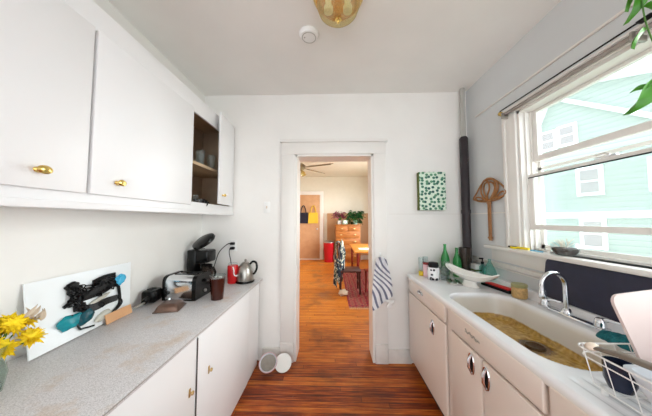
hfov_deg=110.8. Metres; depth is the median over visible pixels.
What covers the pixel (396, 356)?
baseboard
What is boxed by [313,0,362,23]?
ceiling light
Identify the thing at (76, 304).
picture
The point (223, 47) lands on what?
ceiling
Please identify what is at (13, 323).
bouquet
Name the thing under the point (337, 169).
ceiling
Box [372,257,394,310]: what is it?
hand towel
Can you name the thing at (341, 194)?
wall
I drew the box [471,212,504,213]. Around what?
trim
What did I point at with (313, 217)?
tote bag
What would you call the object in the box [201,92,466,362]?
wall
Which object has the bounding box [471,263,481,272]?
soap box
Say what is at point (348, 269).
dining chair
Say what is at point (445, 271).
bottle
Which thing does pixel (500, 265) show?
trim
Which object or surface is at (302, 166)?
ceiling fan
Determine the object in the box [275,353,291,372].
plate
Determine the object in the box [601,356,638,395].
cup
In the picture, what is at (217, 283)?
tumbler
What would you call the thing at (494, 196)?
carpet beater
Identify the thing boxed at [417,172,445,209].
picture
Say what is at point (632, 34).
roller shade
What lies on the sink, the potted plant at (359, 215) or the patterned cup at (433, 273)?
the patterned cup at (433, 273)
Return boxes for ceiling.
[108,0,560,95]
[300,162,367,176]
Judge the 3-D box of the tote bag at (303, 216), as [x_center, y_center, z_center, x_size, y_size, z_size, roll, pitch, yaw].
[-0.867,0.235,8.516,0.380,0.688,0.073,0,-3,1]
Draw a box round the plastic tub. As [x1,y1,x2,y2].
[623,364,651,403]
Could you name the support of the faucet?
on the sink
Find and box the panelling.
[323,213,367,258]
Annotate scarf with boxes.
[338,289,347,295]
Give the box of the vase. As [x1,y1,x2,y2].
[458,247,470,270]
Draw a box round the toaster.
[162,271,211,300]
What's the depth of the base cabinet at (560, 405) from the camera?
0.76 m
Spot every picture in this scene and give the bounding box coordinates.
[23,262,130,361]
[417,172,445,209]
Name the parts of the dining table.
leg, leg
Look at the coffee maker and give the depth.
2.18 m
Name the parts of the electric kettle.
handle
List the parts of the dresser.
drawer, drawer, drawer, drawer, drawer, drawer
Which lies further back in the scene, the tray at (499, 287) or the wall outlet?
the wall outlet
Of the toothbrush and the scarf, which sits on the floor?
the scarf
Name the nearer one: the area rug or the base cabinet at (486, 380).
the base cabinet at (486, 380)
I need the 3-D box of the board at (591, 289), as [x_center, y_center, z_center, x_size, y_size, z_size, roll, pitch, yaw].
[1.462,0.431,0.906,0.044,0.249,1.230,0,-3,1]
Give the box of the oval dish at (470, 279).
[445,263,499,288]
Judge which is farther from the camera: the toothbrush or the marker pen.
the marker pen
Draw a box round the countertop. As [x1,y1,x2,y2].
[0,278,261,415]
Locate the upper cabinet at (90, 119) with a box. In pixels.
[0,0,234,214]
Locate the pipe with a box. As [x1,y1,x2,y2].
[459,88,471,262]
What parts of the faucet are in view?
handle, spout, lever, handle, lever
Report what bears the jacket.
on the dining chair at (348, 269)
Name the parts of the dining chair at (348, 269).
leg, seat, leg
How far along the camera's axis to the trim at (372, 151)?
2.44 m
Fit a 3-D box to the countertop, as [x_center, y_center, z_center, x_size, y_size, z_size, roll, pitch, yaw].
[-1.053,0.670,1.202,0.690,0.081,2.413,0,-3,1]
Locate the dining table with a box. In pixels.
[349,244,367,279]
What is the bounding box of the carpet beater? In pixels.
[473,177,505,240]
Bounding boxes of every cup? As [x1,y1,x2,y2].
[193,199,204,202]
[427,266,439,280]
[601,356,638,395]
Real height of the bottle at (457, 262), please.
0.280 m
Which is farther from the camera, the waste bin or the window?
the waste bin
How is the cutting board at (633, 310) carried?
in the dish rack
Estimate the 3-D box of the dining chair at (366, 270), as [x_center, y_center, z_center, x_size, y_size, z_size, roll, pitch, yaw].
[1.081,1.235,4.555,0.440,0.985,0.486,1,-3,-23]
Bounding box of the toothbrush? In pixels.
[530,249,551,253]
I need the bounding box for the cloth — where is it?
[596,330,634,353]
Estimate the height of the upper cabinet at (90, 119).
0.960 m
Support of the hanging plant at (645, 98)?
hanging from the ceiling at (223, 47)
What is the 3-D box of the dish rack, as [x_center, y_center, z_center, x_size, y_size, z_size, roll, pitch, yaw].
[1.029,0.518,0.507,0.376,0.138,0.526,0,-3,1]
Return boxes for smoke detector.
[299,26,318,43]
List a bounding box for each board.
[545,259,651,321]
[611,289,651,362]
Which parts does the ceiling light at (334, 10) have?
bulb, bulb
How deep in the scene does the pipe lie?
2.35 m
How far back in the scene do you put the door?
8.53 m
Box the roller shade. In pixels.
[501,18,651,118]
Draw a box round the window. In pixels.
[484,18,651,277]
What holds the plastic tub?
in the dish rack
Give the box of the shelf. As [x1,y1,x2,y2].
[192,160,217,177]
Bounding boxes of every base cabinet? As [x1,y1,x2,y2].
[108,284,258,415]
[409,279,452,415]
[450,310,550,415]
[550,386,588,415]
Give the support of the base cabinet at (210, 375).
on the floor
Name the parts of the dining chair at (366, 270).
leg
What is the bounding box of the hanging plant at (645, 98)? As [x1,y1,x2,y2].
[623,0,651,114]
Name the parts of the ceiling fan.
motor, blade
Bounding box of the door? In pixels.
[300,191,322,259]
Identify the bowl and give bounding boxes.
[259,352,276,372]
[551,238,579,255]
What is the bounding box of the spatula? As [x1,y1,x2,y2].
[585,342,651,370]
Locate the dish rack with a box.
[577,342,651,415]
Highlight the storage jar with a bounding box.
[511,282,527,299]
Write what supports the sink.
in the base cabinet at (486, 380)
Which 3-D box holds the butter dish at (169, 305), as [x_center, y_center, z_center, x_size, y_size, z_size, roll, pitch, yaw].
[-1.093,0.670,1.582,0.156,0.072,0.156,1,-3,-13]
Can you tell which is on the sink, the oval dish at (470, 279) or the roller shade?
the oval dish at (470, 279)
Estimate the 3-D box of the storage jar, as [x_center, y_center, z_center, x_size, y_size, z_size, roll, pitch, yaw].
[1.389,0.593,1.616,0.094,0.100,0.094,0,-3,1]
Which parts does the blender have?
handle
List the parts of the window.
sill, sash, sash, storm frame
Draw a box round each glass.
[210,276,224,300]
[422,262,428,276]
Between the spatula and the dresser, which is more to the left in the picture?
the dresser
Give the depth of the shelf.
2.15 m
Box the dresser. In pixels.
[334,224,360,262]
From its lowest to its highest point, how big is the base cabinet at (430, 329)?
0.908 m
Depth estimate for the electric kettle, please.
2.21 m
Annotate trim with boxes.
[280,138,388,363]
[389,214,426,214]
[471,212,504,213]
[472,255,543,279]
[475,2,633,117]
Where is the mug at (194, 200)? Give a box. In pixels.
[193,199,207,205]
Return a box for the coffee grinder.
[227,264,237,283]
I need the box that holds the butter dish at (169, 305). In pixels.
[152,298,186,313]
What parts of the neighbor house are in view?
pane, pane, pane, pane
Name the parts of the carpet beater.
handle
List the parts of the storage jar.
lid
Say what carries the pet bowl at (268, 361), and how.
on the floor
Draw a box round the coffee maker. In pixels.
[187,233,215,276]
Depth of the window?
1.61 m
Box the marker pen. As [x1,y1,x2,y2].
[508,246,529,249]
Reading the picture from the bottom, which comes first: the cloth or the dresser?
the cloth
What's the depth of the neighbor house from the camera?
7.88 m
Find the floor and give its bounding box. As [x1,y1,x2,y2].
[231,259,442,415]
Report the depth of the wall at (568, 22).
1.80 m
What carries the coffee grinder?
on the countertop
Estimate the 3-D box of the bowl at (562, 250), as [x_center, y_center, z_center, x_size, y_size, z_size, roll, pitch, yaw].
[1.539,0.249,1.449,0.140,0.110,0.140,0,-3,1]
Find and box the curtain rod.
[498,12,651,116]
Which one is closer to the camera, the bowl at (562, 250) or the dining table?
the bowl at (562, 250)
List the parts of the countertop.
cardboard strip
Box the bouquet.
[0,304,47,360]
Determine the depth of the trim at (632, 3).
1.42 m
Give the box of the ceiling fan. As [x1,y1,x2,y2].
[300,163,332,173]
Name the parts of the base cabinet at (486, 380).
door, handle, handle, door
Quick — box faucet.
[538,271,621,331]
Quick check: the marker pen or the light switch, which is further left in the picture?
the light switch
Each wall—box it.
[0,0,204,364]
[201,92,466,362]
[300,177,367,240]
[466,0,651,290]
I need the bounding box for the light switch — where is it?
[264,202,269,212]
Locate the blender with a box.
[132,287,161,309]
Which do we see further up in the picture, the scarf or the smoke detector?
the smoke detector
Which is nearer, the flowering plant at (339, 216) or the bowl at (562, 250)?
the bowl at (562, 250)
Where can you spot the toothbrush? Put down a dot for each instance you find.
(549, 252)
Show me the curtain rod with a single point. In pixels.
(648, 16)
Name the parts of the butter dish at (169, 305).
plate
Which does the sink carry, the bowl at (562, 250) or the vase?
the vase
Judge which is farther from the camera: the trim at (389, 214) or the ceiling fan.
the ceiling fan
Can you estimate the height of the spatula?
0.030 m
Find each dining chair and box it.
[337,243,361,294]
[364,268,368,291]
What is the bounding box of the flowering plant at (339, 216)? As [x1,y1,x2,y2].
[331,211,345,223]
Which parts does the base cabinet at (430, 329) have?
drawer, handle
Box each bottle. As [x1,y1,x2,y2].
[441,244,449,275]
[453,248,461,276]
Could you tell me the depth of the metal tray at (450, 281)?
1.96 m
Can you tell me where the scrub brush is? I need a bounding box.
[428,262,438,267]
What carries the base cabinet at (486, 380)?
on the floor
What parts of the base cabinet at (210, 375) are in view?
door, handle, door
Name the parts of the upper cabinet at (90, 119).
knob, door, knob, door, door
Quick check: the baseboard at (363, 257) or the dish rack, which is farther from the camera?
the baseboard at (363, 257)
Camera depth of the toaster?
1.73 m
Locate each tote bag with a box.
[300,205,307,222]
[308,205,317,222]
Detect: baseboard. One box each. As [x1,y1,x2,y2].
[262,347,411,363]
[333,255,367,259]
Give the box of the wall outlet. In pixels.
[230,240,236,250]
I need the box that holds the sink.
[407,272,651,415]
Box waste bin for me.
[323,240,333,262]
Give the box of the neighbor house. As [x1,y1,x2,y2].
[540,60,651,256]
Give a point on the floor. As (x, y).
(334, 372)
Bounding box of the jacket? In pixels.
[333,239,345,287]
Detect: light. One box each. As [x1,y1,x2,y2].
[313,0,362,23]
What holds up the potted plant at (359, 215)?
on the dresser
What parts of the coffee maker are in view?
lid, carafe lid, carafe handle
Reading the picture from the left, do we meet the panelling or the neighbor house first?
the panelling
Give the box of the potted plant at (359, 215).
[346,210,365,223]
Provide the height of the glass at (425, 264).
0.140 m
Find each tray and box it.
[446,278,462,285]
[481,282,510,293]
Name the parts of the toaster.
panel, panel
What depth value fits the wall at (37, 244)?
1.36 m
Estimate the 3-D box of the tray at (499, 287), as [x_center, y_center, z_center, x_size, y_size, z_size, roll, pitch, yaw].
[1.387,0.637,1.819,0.070,0.032,0.260,0,-3,-8]
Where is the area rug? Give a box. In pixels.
[343,269,368,308]
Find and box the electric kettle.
[236,259,257,283]
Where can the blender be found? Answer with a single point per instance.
(151, 295)

